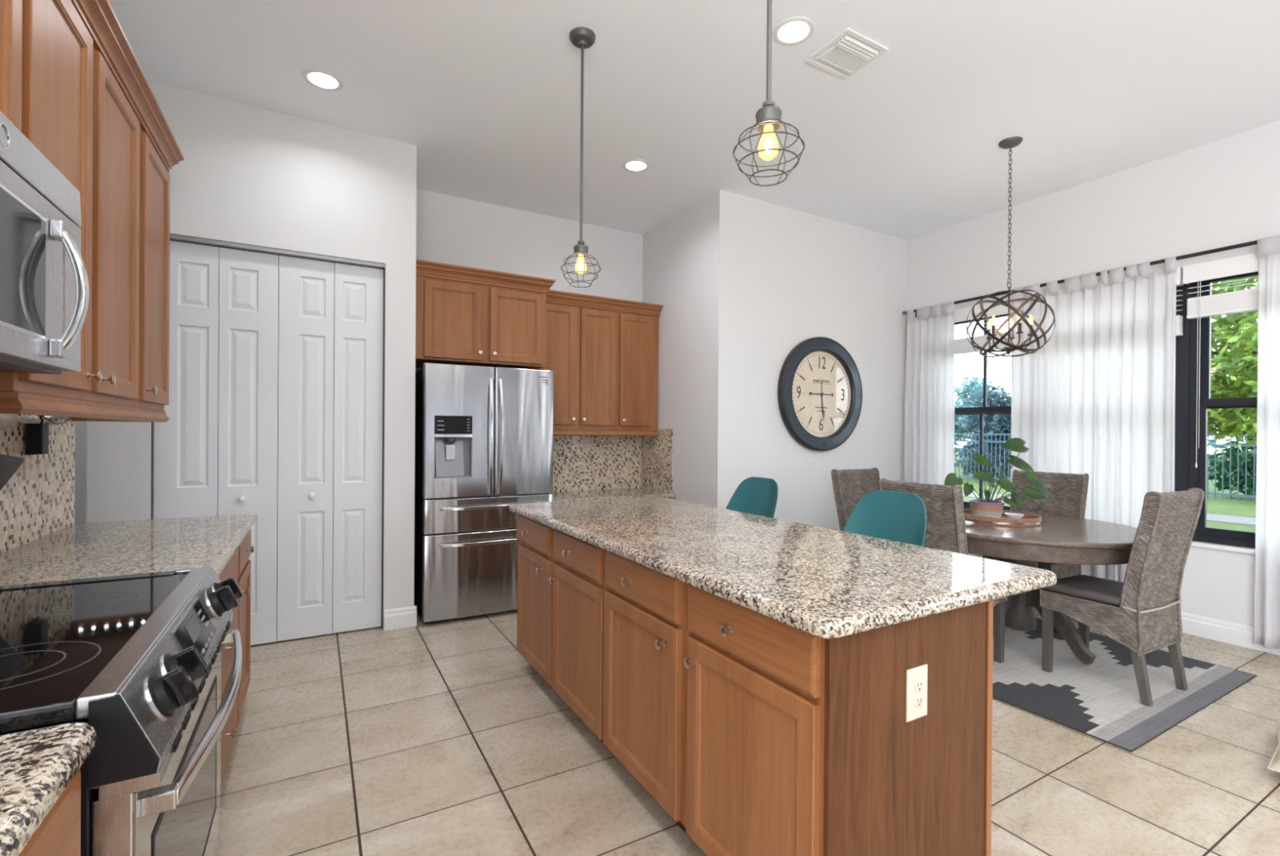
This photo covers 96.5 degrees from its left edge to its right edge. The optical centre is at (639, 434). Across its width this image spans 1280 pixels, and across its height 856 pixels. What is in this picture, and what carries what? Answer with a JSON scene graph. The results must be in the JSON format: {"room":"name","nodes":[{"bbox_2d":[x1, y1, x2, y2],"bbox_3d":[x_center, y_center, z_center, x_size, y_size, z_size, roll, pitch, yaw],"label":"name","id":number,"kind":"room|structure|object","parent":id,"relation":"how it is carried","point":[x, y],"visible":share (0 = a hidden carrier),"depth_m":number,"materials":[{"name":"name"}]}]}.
{"room":"kitchen","nodes":[
{"label":"kitchen","id":0,"kind":"room"},
{"bbox_2d":[74,421,87,523],"bbox_3d":[-3.708,-0.347,2.962,1.480,3.264,2.420,0,0,-30],"label":"wall","id":1,"kind":"structure","parent":0,"point":[81,427],"depth_m":4.07,"materials":[{"name":"white paint"}]},
{"bbox_2d":[133,126,169,410],"bbox_3d":[-2.130,-0.654,2.296,0.358,1.095,0.492,0,0,-30],"label":"upper cabinet","id":2,"kind":"object","parent":1,"relation":"attached to","point":[154,178],"visible":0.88,"depth_m":2.35,"materials":[{"name":"brown wood"}]},
{"bbox_2d":[86,80,417,629],"bbox_3d":[-2.279,-0.338,3.532,1.657,3.264,0.120,0,0,-30],"label":"wall","id":3,"kind":"structure","parent":0,"point":[248,175],"depth_m":3.56,"materials":[{"name":"white paint"}]},
{"bbox_2d":[153,240,279,644],"bbox_3d":[-2.506,0.083,3.396,0.595,2.396,0.076,0,0,-30],"label":"door","id":4,"kind":"structure","parent":3,"relation":"in","point":[215,453],"depth_m":3.42,"materials":[{"name":"white wood"}]},
{"bbox_2d":[151,267,385,628],"bbox_3d":[-2.250,0.088,3.552,1.201,2.411,0.100,0,0,-30],"label":"trim","id":5,"kind":"structure","parent":3,"relation":"attached to","point":[384,293],"depth_m":3.81,"materials":[{"name":"grey"}]},
{"bbox_2d":[169,233,385,269],"bbox_3d":[-2.241,-1.129,3.549,1.202,0.021,0.100,0,0,-30],"label":"trim","id":6,"kind":"structure","parent":3,"relation":"attached to","point":[176,237],"depth_m":3.50,"materials":[{"name":"grey wood"}]},
{"bbox_2d":[276,255,383,640],"bbox_3d":[-1.987,0.086,3.691,0.592,2.396,0.076,0,0,-30],"label":"door","id":7,"kind":"structure","parent":3,"relation":"in","point":[321,379],"depth_m":3.69,"materials":[{"name":"white wood"}]},
{"bbox_2d":[383,604,417,630],"bbox_3d":[-1.611,1.231,3.845,0.202,0.135,0.016,0,0,-30],"label":"baseboard","id":8,"kind":"structure","parent":3,"relation":"attached to","point":[405,616],"depth_m":3.84,"materials":[{"name":"white paint"}]},
{"bbox_2d":[276,188,643,613],"bbox_3d":[-1.687,-0.337,4.710,3.852,3.264,0.120,0,0,-30],"label":"wall","id":9,"kind":"structure","parent":0,"point":[451,229],"depth_m":5.01,"materials":[{"name":"white paint"}]},
{"bbox_2d":[415,275,546,369],"bbox_3d":[-1.296,-0.830,4.471,0.972,0.593,0.662,0,0,-30],"label":"upper cabinet","id":10,"kind":"object","parent":9,"relation":"attached to","point":[458,322],"visible":0.95,"depth_m":4.19,"materials":[{"name":"brown wood"}]},
{"bbox_2d":[416,259,662,315],"bbox_3d":[-0.763,-1.156,4.772,2.193,0.100,0.676,0,0,-30],"label":"crown molding","id":11,"kind":"structure","parent":10,"relation":"on","point":[424,268],"depth_m":4.37,"materials":[{"name":"brown wood"}]},
{"bbox_2d":[537,302,617,430],"bbox_3d":[-0.607,-0.583,5.029,0.776,1.080,0.368,0,0,-30],"label":"upper cabinet","id":12,"kind":"object","parent":9,"relation":"attached to","point":[581,342],"visible":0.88,"depth_m":4.92,"materials":[{"name":"brown wood"}]},
{"bbox_2d":[553,430,658,435],"bbox_3d":[-0.430,-0.015,5.153,1.211,0.049,0.332,0,0,-30],"label":"rail","id":13,"kind":"object","parent":12,"relation":"attached to","point":[556,433],"visible":0.7,"depth_m":5.03,"materials":[{"name":"brown wood"}]},
{"bbox_2d":[617,311,658,431],"bbox_3d":[-0.084,-0.580,5.326,0.426,1.080,0.368,0,0,-30],"label":"upper cabinet","id":14,"kind":"object","parent":9,"relation":"attached to","point":[637,333],"visible":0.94,"depth_m":5.19,"materials":[{"name":"brown wood"}]},
{"bbox_2d":[108,0,1279,239],"bbox_3d":[1.094,-1.999,0.954,7.825,0.120,10.800,0,0,-30],"label":"ceiling","id":15,"kind":"structure","parent":0,"point":[905,146],"depth_m":3.21,"materials":[{"name":"white paint"}]},
{"bbox_2d":[302,68,342,91],"bbox_3d":[-1.755,-1.961,3.165,0.196,0.007,0.196,0,0,-30],"label":"recessed light","id":16,"kind":"object","parent":15,"relation":"in","point":[318,78],"visible":1,"depth_m":3.16,"materials":[{"name":"white paint"}]},
{"bbox_2d":[307,72,337,88],"bbox_3d":[-1.755,-1.963,3.165,0.148,0.002,0.148,0,0,-30],"label":"diffuser","id":17,"kind":"object","parent":16,"relation":"attached to","point":[318,80],"depth_m":3.16,"materials":[{"name":"white plastic"}]},
{"bbox_2d":[560,26,600,287],"bbox_3d":[-0.286,-1.344,2.802,0.199,1.217,0.199,0,0,-30],"label":"pendant light","id":18,"kind":"object","parent":15,"relation":"hanging from","point":[581,37],"visible":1,"depth_m":2.79,"materials":[{"name":"grey metal"}]},
{"bbox_2d":[622,159,649,172],"bbox_3d":[-0.028,-1.951,4.147,0.196,0.007,0.196,0,0,-30],"label":"recessed light","id":19,"kind":"object","parent":15,"relation":"in","point":[632,165],"visible":1,"depth_m":4.14,"materials":[{"name":"white paint"}]},
{"bbox_2d":[626,161,646,170],"bbox_3d":[-0.028,-1.953,4.147,0.148,0.002,0.148,0,0,-30],"label":"diffuser","id":20,"kind":"object","parent":19,"relation":"attached to","point":[630,166],"depth_m":4.15,"materials":[{"name":"white plastic"}]},
{"bbox_2d":[733,0,804,186],"bbox_3d":[0.368,-1.336,1.621,0.199,1.217,0.199,0,0,-30],"label":"pendant light","id":21,"kind":"object","parent":15,"relation":"hanging from","point":[768,117],"visible":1,"depth_m":1.61,"materials":[{"name":"grey metal"}]},
{"bbox_2d":[773,17,814,45],"bbox_3d":[0.741,-1.941,2.756,0.196,0.007,0.196,0,0,-30],"label":"recessed light","id":22,"kind":"object","parent":15,"relation":"in","point":[793,31],"visible":1,"depth_m":2.75,"materials":[{"name":"white paint"}]},
{"bbox_2d":[777,21,809,42],"bbox_3d":[0.741,-1.944,2.756,0.148,0.002,0.148,0,0,-30],"label":"diffuser","id":23,"kind":"object","parent":22,"relation":"attached to","point":[788,31],"depth_m":2.75,"materials":[{"name":"white plastic"}]},
{"bbox_2d":[804,27,888,79],"bbox_3d":[1.053,-1.935,2.921,0.300,0.018,0.280,0,0,-30],"label":"ceiling vent","id":24,"kind":"object","parent":15,"relation":"in","point":[848,52],"visible":1,"depth_m":2.90,"materials":[{"name":"white metal"}]},
{"bbox_2d":[965,136,1055,357],"bbox_3d":[2.443,-1.232,3.778,0.492,1.407,0.496,0,0,-30],"label":"chandelier","id":25,"kind":"object","parent":15,"relation":"hanging from","point":[1011,142],"visible":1,"depth_m":3.75,"materials":[{"name":"grey metal"}]},
{"bbox_2d":[219,606,1279,855],"bbox_3d":[0.991,1.375,0.918,7.645,0.100,10.800,0,0,-30],"label":"floor","id":26,"kind":"structure","parent":0,"point":[440,737],"depth_m":2.25,"materials":[{"name":"tile"}]},
{"bbox_2d":[18,768,80,855],"bbox_3d":[-0.833,0.877,0.300,0.650,0.873,0.835,0,0,-30],"label":"base cabinet","id":27,"kind":"object","parent":26,"relation":"on","point":[59,833],"visible":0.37,"depth_m":0.72,"materials":[{"name":"brown wood"}]},
{"bbox_2d":[0,721,96,855],"bbox_3d":[-0.840,0.419,0.297,0.638,0.040,0.842,0,0,-30],"label":"countertop","id":28,"kind":"structure","parent":27,"relation":"on","point":[37,765],"depth_m":0.68,"materials":[{"name":"stone"}]},
{"bbox_2d":[0,566,243,855],"bbox_3d":[-1.223,0.838,1.093,0.742,0.940,0.901,0,0,-30],"label":"range","id":29,"kind":"object","parent":26,"relation":"on","point":[135,659],"visible":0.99,"depth_m":1.01,"materials":[{"name":"silver metal"}]},
{"bbox_2d":[0,566,212,733],"bbox_3d":[-1.265,0.386,1.067,0.640,0.035,0.898,0,0,-30],"label":"cooktop","id":30,"kind":"object","parent":29,"relation":"in","point":[83,649],"depth_m":1.05,"materials":[{"name":"black glass"}]},
{"bbox_2d":[218,546,238,789],"bbox_3d":[-1.692,0.867,1.825,0.660,0.873,0.785,0,0,-30],"label":"base cabinet","id":31,"kind":"object","parent":26,"relation":"on","point":[228,735],"visible":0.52,"depth_m":2.03,"materials":[{"name":"brown wood"}]},
{"bbox_2d":[236,528,253,723],"bbox_3d":[-2.024,0.863,2.407,0.660,0.873,0.552,0,0,-30],"label":"base cabinet","id":32,"kind":"object","parent":26,"relation":"on","point":[245,548],"visible":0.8,"depth_m":2.56,"materials":[{"name":"brown wood"}]},
{"bbox_2d":[0,513,255,585],"bbox_3d":[-1.835,0.407,2.060,0.651,0.040,1.366,0,0,-30],"label":"countertop","id":33,"kind":"structure","parent":32,"relation":"on","point":[78,550],"depth_m":1.95,"materials":[{"name":"stone"}]},
{"bbox_2d":[413,362,553,622],"bbox_3d":[-1.231,0.407,4.384,0.921,1.785,0.866,0,0,-30],"label":"refrigerator","id":34,"kind":"object","parent":26,"relation":"on","point":[484,435],"visible":0.9,"depth_m":4.02,"materials":[{"name":"silver metal"}]},
{"bbox_2d":[516,514,606,742],"bbox_3d":[-0.160,0.875,2.892,0.680,0.873,1.125,0,0,-30],"label":"base cabinet","id":35,"kind":"object","parent":26,"relation":"on","point":[560,620],"visible":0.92,"depth_m":2.60,"materials":[{"name":"brown wood"}]},
{"bbox_2d":[509,495,1057,638],"bbox_3d":[0.257,0.421,2.491,0.999,0.040,2.339,0,0,-30],"label":"countertop","id":36,"kind":"structure","parent":35,"relation":"on","point":[820,581],"depth_m":1.80,"materials":[{"name":"stone"}]},
{"bbox_2d":[725,476,777,517],"bbox_3d":[0.551,0.788,3.373,0.465,1.059,0.462,0,0,-30],"label":"bar stool","id":37,"kind":"object","parent":26,"relation":"on","point":[758,495],"visible":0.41,"depth_m":3.50,"materials":[{"name":"teal plastic"}]},
{"bbox_2d":[603,550,993,855],"bbox_3d":[0.402,0.881,1.912,0.688,0.873,1.132,0,0,-30],"label":"base cabinet","id":38,"kind":"object","parent":26,"relation":"on","point":[714,704],"depth_m":1.50,"materials":[{"name":"brown wood"}]},
{"bbox_2d":[906,663,927,721],"bbox_3d":[0.694,0.644,1.427,0.078,0.128,0.009,0,0,-30],"label":"wall outlet","id":39,"kind":"object","parent":38,"relation":"attached to","point":[916,677],"visible":1,"depth_m":1.42,"materials":[{"name":"beige plastic"}]},
{"bbox_2d":[914,678,923,692],"bbox_3d":[0.696,0.625,1.425,0.033,0.033,0.003,0,0,-30],"label":"receptacle","id":40,"kind":"object","parent":39,"relation":"attached to","point":[918,682],"depth_m":1.42,"materials":[{"name":"grey plastic"}]},
{"bbox_2d":[914,693,923,707],"bbox_3d":[0.695,0.664,1.425,0.033,0.033,0.003,0,0,-30],"label":"receptacle","id":41,"kind":"object","parent":39,"relation":"attached to","point":[918,698],"depth_m":1.42,"materials":[{"name":"grey plastic"}]},
{"bbox_2d":[842,489,926,546],"bbox_3d":[1.006,0.793,2.574,0.465,1.059,0.462,0,0,-30],"label":"bar stool","id":42,"kind":"object","parent":26,"relation":"on","point":[893,515],"visible":0.41,"depth_m":2.68,"materials":[{"name":"teal plastic"}]},
{"bbox_2d":[992,617,1257,751],"bbox_3d":[2.134,1.321,3.840,1.566,0.007,2.444,0,0,-30],"label":"area rug","id":43,"kind":"object","parent":26,"relation":"on","point":[1100,699],"visible":0.43,"depth_m":3.00,"materials":[{"name":"beige fabric"}]},
{"bbox_2d":[831,466,879,530],"bbox_3d":[1.809,0.789,4.284,0.477,1.053,0.553,0,0,-30],"label":"wicker chair","id":44,"kind":"object","parent":43,"relation":"on","point":[850,486],"visible":0.24,"depth_m":4.41,"materials":[{"name":"wicker"}]},
{"bbox_2d":[879,478,1007,662],"bbox_3d":[1.791,0.791,3.377,0.553,1.053,0.477,0,0,-30],"label":"wicker chair","id":45,"kind":"object","parent":43,"relation":"on","point":[945,526],"visible":0.2,"depth_m":3.16,"materials":[{"name":"wicker"}]},
{"bbox_2d":[982,469,1088,620],"bbox_3d":[2.854,0.797,4.145,0.553,1.053,0.477,0,0,-33],"label":"wicker chair","id":46,"kind":"object","parent":43,"relation":"on","point":[1068,492],"visible":0.37,"depth_m":4.17,"materials":[{"name":"wicker"}]},
{"bbox_2d":[965,512,1137,664],"bbox_3d":[2.425,0.941,3.646,1.310,0.750,1.310,0,0,-30],"label":"dining table","id":47,"kind":"object","parent":43,"relation":"on","point":[1065,540],"visible":0.43,"depth_m":3.28,"materials":[{"name":"brown wood"}]},
{"bbox_2d":[964,520,973,525],"bbox_3d":[2.017,0.552,3.567,0.120,0.022,0.120,0,0,-30],"label":"saucer","id":48,"kind":"object","parent":47,"relation":"on","point":[966,522],"visible":0.34,"depth_m":3.52,"materials":[{"name":"white ceramic"}]},
{"bbox_2d":[964,508,1042,526],"bbox_3d":[2.352,0.541,3.757,0.480,0.048,0.480,0,0,-30],"label":"tray","id":49,"kind":"object","parent":47,"relation":"on","point":[1029,519],"visible":0.66,"depth_m":3.58,"materials":[{"name":"brown wood"}]},
{"bbox_2d":[944,437,1049,517],"bbox_3d":[2.333,0.286,3.775,0.688,0.538,0.228,0,0,0],"label":"potted plant","id":50,"kind":"object","parent":49,"relation":"on","point":[986,507],"visible":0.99,"depth_m":3.73,"materials":[{"name":"green plant"}]},
{"bbox_2d":[1004,512,1024,518],"bbox_3d":[2.481,0.539,3.785,0.111,0.034,0.111,0,0,-30],"label":"dish","id":51,"kind":"object","parent":49,"relation":"on","point":[1011,515],"visible":0.94,"depth_m":3.75,"materials":[{"name":"white ceramic"}]},
{"bbox_2d":[1039,487,1204,706],"bbox_3d":[2.571,0.797,3.079,0.477,1.053,0.553,0,0,-28],"label":"wicker chair","id":52,"kind":"object","parent":43,"relation":"on","point":[1142,612],"visible":0.99,"depth_m":2.91,"materials":[{"name":"wicker"}]},
{"bbox_2d":[1043,573,1123,605],"bbox_3d":[2.534,0.846,3.149,0.431,0.050,0.388,0,0,-28],"label":"cushion","id":53,"kind":"object","parent":52,"relation":"on","point":[1090,589],"depth_m":3.09,"materials":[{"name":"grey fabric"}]},
{"bbox_2d":[1266,719,1279,773],"bbox_3d":[2.818,1.280,2.152,0.587,0.104,0.587,0,0,-40],"label":"floor cushion","id":54,"kind":"object","parent":26,"relation":"on","point":[1274,763],"visible":1,"depth_m":2.24,"materials":[{"name":"beige fabric"}]},
{"bbox_3d":[-0.351,0.930,5.036,1.180,0.748,0.620,0,0,-30],"label":"base cabinet","id":55,"kind":"object","parent":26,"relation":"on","visible":0},
{"bbox_2d":[551,487,675,501],"bbox_3d":[-0.350,0.534,5.045,1.186,0.040,0.611,0,0,-30],"label":"countertop","id":56,"kind":"structure","parent":55,"relation":"on","point":[633,491],"depth_m":5.01,"materials":[{"name":"stone"}]},
{"bbox_2d":[642,189,907,529],"bbox_3d":[1.306,-0.318,5.708,2.338,3.264,1.345,0,0,-30],"label":"wall","id":57,"kind":"structure","parent":0,"point":[739,281],"depth_m":4.95,"materials":[{"name":"white paint"}]},
{"bbox_2d":[552,428,673,493],"bbox_3d":[-0.375,0.228,5.063,1.217,0.572,0.570,0,0,-30],"label":"backsplash","id":58,"kind":"structure","parent":57,"relation":"attached to","point":[611,462],"depth_m":5.35,"materials":[{"name":"tile"}]},
{"bbox_2d":[582,438,590,451],"bbox_3d":[-0.499,0.092,5.305,0.074,0.118,0.009,0,0,-30],"label":"wall outlet","id":59,"kind":"object","parent":58,"relation":"attached to","point":[586,442],"visible":1,"depth_m":5.30,"materials":[{"name":"beige plastic"}]},
{"bbox_2d":[777,336,862,450],"bbox_3d":[1.619,-0.362,5.075,1.010,1.010,0.062,0,0,-30],"label":"wall clock","id":60,"kind":"object","parent":57,"relation":"attached to","point":[820,386],"visible":1,"depth_m":5.06,"materials":[{"name":"black"}]},
{"bbox_2d":[906,120,1279,626],"bbox_3d":[4.561,-0.286,2.529,0.222,3.264,10.090,0,0,-30],"label":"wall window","id":61,"kind":"structure","parent":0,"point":[1225,192],"depth_m":4.06,"materials":[{"name":"white paint"}]},
{"bbox_2d":[954,299,1010,354],"bbox_3d":[3.008,-0.469,5.107,0.105,1.355,0.900,0,0,-30],"label":"window blind","id":62,"kind":"object","parent":61,"relation":"attached to","point":[962,345],"visible":0.25,"depth_m":5.10,"materials":[{"name":"white"}]},
{"bbox_2d":[954,313,1011,510],"bbox_3d":[3.104,-0.209,5.164,0.100,1.835,0.920,0,0,-30],"label":"window","id":63,"kind":"structure","parent":61,"relation":"attached to","point":[980,411],"depth_m":5.15,"materials":[{"name":"black metal"}]},
{"bbox_2d":[902,240,1257,316],"bbox_3d":[3.386,-1.179,4.328,0.095,0.070,3.089,0,0,-30],"label":"curtain rod","id":64,"kind":"object","parent":61,"relation":"attached to","point":[1252,242],"visible":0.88,"depth_m":3.83,"materials":[{"name":"black metal"}]},
{"bbox_2d":[904,301,955,484],"bbox_3d":[2.738,0.039,5.402,0.082,2.513,0.484,0,0,-30],"label":"curtain","id":65,"kind":"object","parent":64,"relation":"hanging from","point":[930,399],"visible":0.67,"depth_m":5.40,"materials":[{"name":"white fabric"}]},
{"bbox_2d":[1009,272,1094,575],"bbox_3d":[3.236,0.045,4.525,0.079,2.513,0.598,0,0,-30],"label":"curtain","id":66,"kind":"object","parent":64,"relation":"hanging from","point":[1052,385],"visible":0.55,"depth_m":4.45,"materials":[{"name":"white fabric"}]},
{"bbox_2d":[1091,255,1177,582],"bbox_3d":[3.496,0.048,4.068,0.081,2.513,0.488,0,0,-30],"label":"curtain","id":67,"kind":"object","parent":64,"relation":"hanging from","point":[1135,313],"visible":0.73,"depth_m":4.07,"materials":[{"name":"white fabric"}]},
{"bbox_2d":[1253,235,1279,648],"bbox_3d":[3.921,0.043,3.315,0.078,2.493,0.496,0,0,-30],"label":"curtain","id":68,"kind":"object","parent":64,"relation":"hanging from","point":[1267,559],"visible":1,"depth_m":3.46,"materials":[{"name":"white fabric"}]},
{"bbox_2d":[1040,266,1183,336],"bbox_3d":[3.472,-0.464,4.291,0.105,1.355,0.908,0,0,-30],"label":"window blind","id":69,"kind":"object","parent":61,"relation":"attached to","point":[1179,324],"visible":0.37,"depth_m":3.91,"materials":[{"name":"white"}]},
{"bbox_2d":[1174,282,1191,491],"bbox_3d":[3.570,-0.203,4.350,0.115,1.845,0.952,0,0,-30],"label":"window","id":70,"kind":"structure","parent":61,"relation":"attached to","point":[1180,405],"depth_m":3.94,"materials":[{"name":"black metal"}]},
{"bbox_2d":[1182,252,1258,466],"bbox_3d":[3.928,-0.458,3.490,0.105,1.355,0.908,0,0,-30],"label":"window blind","id":71,"kind":"object","parent":61,"relation":"attached to","point":[1243,300],"visible":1,"depth_m":3.71,"materials":[{"name":"white plastic"}]},
{"bbox_2d":[1188,271,1258,547],"bbox_3d":[4.030,-0.198,3.536,0.100,1.835,0.915,0,0,-30],"label":"window","id":72,"kind":"structure","parent":61,"relation":"attached to","point":[1197,476],"depth_m":3.87,"materials":[{"name":"black metal"}]},
{"bbox_2d":[1181,611,1279,654],"bbox_3d":[3.908,1.272,3.466,0.016,0.135,5.145,0,0,-30],"label":"baseboard","id":73,"kind":"structure","parent":61,"relation":"attached to","point":[1233,633],"depth_m":3.70,"materials":[{"name":"white paint"}]},
{"bbox_3d":[-0.393,-0.312,-1.247,0.120,3.264,8.425,0,0,-30],"label":"wall","id":74,"kind":"structure","parent":0,"visible":0},
{"bbox_2d":[0,0,22,131],"bbox_3d":[-1.326,-0.882,0.885,0.358,0.620,0.769,0,0,-30],"label":"upper cabinet","id":75,"kind":"object","parent":74,"relation":"attached to","point":[11,11],"visible":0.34,"depth_m":1.23,"materials":[{"name":"brown wood"}]},
{"bbox_2d":[0,111,88,374],"bbox_3d":[-1.270,-0.350,0.912,0.469,0.427,0.755,0,0,-30],"label":"microwave","id":76,"kind":"object","parent":75,"relation":"attached to","point":[44,285],"visible":1,"depth_m":1.12,"materials":[{"name":"grey metal"}]},
{"bbox_2d":[0,413,75,552],"bbox_3d":[-1.662,0.148,1.108,0.008,0.486,3.068,0,0,-30],"label":"backsplash","id":77,"kind":"structure","parent":74,"relation":"attached to","point":[33,508],"depth_m":2.12,"materials":[{"name":"tile"}]},
{"bbox_2d":[0,453,24,490],"bbox_3d":[-1.822,0.137,1.546,0.146,0.191,0.263,0,0,-30],"label":"tablet","id":78,"kind":"object","parent":77,"relation":"attached to","point":[9,464],"visible":1,"depth_m":1.64,"materials":[{"name":"black glass"}]},
{"bbox_2d":[23,443,35,479],"bbox_3d":[-2.188,0.094,2.052,0.009,0.130,0.080,0,0,-30],"label":"wall outlet","id":79,"kind":"object","parent":77,"relation":"attached to","point":[29,462],"visible":0.86,"depth_m":2.04,"materials":[{"name":"beige plastic"}]},
{"bbox_2d":[29,454,34,459],"bbox_3d":[-2.186,0.074,2.053,0.003,0.033,0.033,0,0,-30],"label":"receptacle","id":80,"kind":"object","parent":79,"relation":"attached to","point":[31,456],"depth_m":2.05,"materials":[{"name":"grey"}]},
{"bbox_2d":[29,462,34,471],"bbox_3d":[-2.186,0.113,2.053,0.003,0.033,0.033,0,0,-30],"label":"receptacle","id":81,"kind":"object","parent":79,"relation":"attached to","point":[31,464],"depth_m":2.05,"materials":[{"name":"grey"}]},
{"bbox_2d":[25,414,71,454],"bbox_3d":[-2.236,-0.005,2.186,0.044,0.151,0.391,0,0,-30],"label":"power adapter","id":82,"kind":"object","parent":77,"relation":"attached to","point":[37,434],"visible":0.96,"depth_m":2.02,"materials":[{"name":"black plastic"}]},
{"bbox_2d":[0,0,140,406],"bbox_3d":[-1.763,-0.650,1.651,0.358,1.095,0.990,0,0,-30],"label":"upper cabinet","id":83,"kind":"object","parent":74,"relation":"attached to","point":[75,112],"visible":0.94,"depth_m":1.67,"materials":[{"name":"brown wood"}]},
{"bbox_2d":[0,391,168,422],"bbox_3d":[-1.908,-0.078,1.864,0.322,0.049,1.496,0,0,-30],"label":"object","id":84,"kind":"object","parent":83,"relation":"attached to","point":[12,402],"visible":1,"depth_m":1.59,"materials":[{"name":"brown wood"}]},
{"bbox_2d":[71,0,183,172],"bbox_3d":[-1.505,-1.229,1.209,0.366,0.095,3.104,0,0,-30],"label":"crown molding","id":85,"kind":"structure","parent":83,"relation":"attached to","point":[99,17],"depth_m":1.94,"materials":[{"name":"brown wood"}]},
{"label":"outside","id":86,"kind":"structure","parent":0,"visible":0},
{"bbox_2d":[954,447,1256,532],"bbox_3d":[27.802,1.750,27.331,64.625,0.300,100.000,0,0,-30],"label":"ground","id":87,"kind":"structure","parent":86,"point":[1242,508],"depth_m":12.91,"materials":[{"name":"green plant"}]},
{"bbox_2d":[954,384,1011,480],"bbox_3d":[11.727,-0.007,18.970,1.898,3.339,2.900,0,0,-30],"label":"hedge","id":88,"kind":"object","parent":87,"relation":"on","point":[993,423],"visible":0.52,"depth_m":18.78,"materials":[{"name":"green plant"}]},
{"bbox_2d":[954,376,1011,445],"bbox_3d":[14.636,-0.522,24.910,2.721,4.080,4.588,0,0,-30],"label":"tree","id":89,"kind":"object","parent":87,"relation":"on","point":[967,388],"visible":0.16,"depth_m":24.84,"materials":[{"name":"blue plant"}]},
{"bbox_2d":[954,432,1256,502],"bbox_3d":[11.191,0.667,16.724,0.080,1.680,26.000,0,0,-30],"label":"iron fence","id":90,"kind":"object","parent":87,"relation":"on","point":[1254,445],"visible":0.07,"depth_m":13.23,"materials":[{"name":"black"}]},
{"bbox_2d":[962,490,1255,525],"bbox_3d":[7.475,1.477,15.767,1.200,0.012,100.000,0,0,-30],"label":"path","id":91,"kind":"structure","parent":87,"relation":"on","point":[1210,517],"depth_m":10.34,"materials":[{"name":"grey concrete"}]},
{"bbox_2d":[1207,349,1257,448],"bbox_3d":[19.077,-0.842,17.135,3.237,4.823,5.561,0,0,-30],"label":"tree","id":92,"kind":"object","parent":87,"relation":"on","point":[1211,441],"visible":0.02,"depth_m":17.97,"materials":[{"name":"plant"}]},
{"bbox_2d":[1208,394,1257,497],"bbox_3d":[15.021,0.018,13.377,1.822,3.233,2.821,0,0,-30],"label":"hedge","id":93,"kind":"object","parent":87,"relation":"on","point":[1250,463],"visible":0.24,"depth_m":13.78,"materials":[{"name":"green plant"}]},
{"bbox_2d":[1207,275,1258,451],"bbox_3d":[8.528,-1.391,8.744,2.808,5.810,5.171,0,0,-21],"label":"tree","id":94,"kind":"object","parent":87,"relation":"on","point":[1244,381],"visible":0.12,"depth_m":7.83,"materials":[{"name":"green plant"}]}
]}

